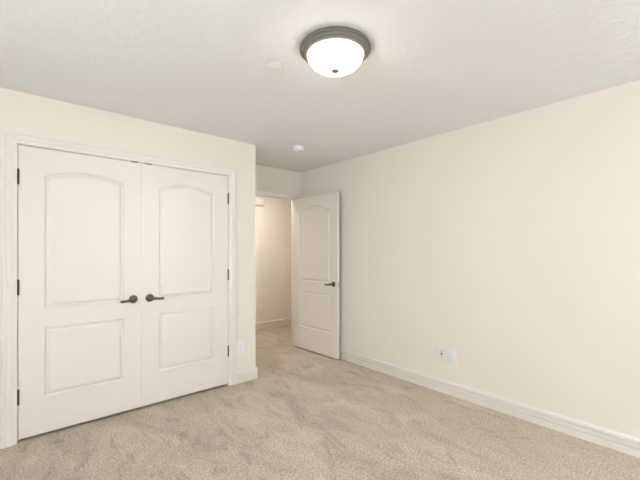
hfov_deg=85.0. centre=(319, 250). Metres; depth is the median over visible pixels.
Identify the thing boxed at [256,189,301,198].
trim
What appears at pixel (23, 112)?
wall
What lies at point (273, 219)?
wall
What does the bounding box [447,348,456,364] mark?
electrical outlet
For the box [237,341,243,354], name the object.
electrical outlet
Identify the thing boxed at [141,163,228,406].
door
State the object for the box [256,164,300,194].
wall
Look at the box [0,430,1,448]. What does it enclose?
baseboard
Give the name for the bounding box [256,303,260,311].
electrical outlet
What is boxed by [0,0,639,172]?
ceiling
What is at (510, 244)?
wall
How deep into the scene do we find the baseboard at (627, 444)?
2.81 m
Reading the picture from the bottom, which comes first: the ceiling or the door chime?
the door chime
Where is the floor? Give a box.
[0,324,639,479]
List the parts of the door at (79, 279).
lever, handle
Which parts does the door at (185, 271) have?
handle, lever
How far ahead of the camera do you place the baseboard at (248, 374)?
3.58 m
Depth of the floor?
2.51 m
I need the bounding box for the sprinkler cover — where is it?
[268,62,281,69]
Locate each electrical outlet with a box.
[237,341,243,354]
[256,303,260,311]
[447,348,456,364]
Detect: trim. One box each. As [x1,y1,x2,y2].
[2,129,236,448]
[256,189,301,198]
[256,195,293,345]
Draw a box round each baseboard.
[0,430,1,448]
[237,367,257,383]
[256,317,290,329]
[339,348,639,457]
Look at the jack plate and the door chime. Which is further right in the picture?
the jack plate
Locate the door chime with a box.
[256,198,263,205]
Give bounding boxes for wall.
[0,87,255,429]
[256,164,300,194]
[256,196,290,322]
[301,80,639,437]
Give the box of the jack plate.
[438,346,445,359]
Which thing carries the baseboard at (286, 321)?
attached to the wall at (273, 219)
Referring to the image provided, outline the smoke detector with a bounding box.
[292,145,304,152]
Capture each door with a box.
[17,145,140,439]
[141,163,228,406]
[294,192,338,358]
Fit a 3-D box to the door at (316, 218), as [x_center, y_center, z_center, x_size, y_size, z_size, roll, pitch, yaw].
[-0.063,0.297,4.560,0.156,2.036,0.862,0,0,-42]
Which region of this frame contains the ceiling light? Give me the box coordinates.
[300,26,370,76]
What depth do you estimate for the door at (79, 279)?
2.65 m
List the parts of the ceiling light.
lamp shade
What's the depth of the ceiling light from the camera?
1.80 m
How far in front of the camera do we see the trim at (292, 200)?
4.94 m
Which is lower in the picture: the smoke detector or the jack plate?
the jack plate

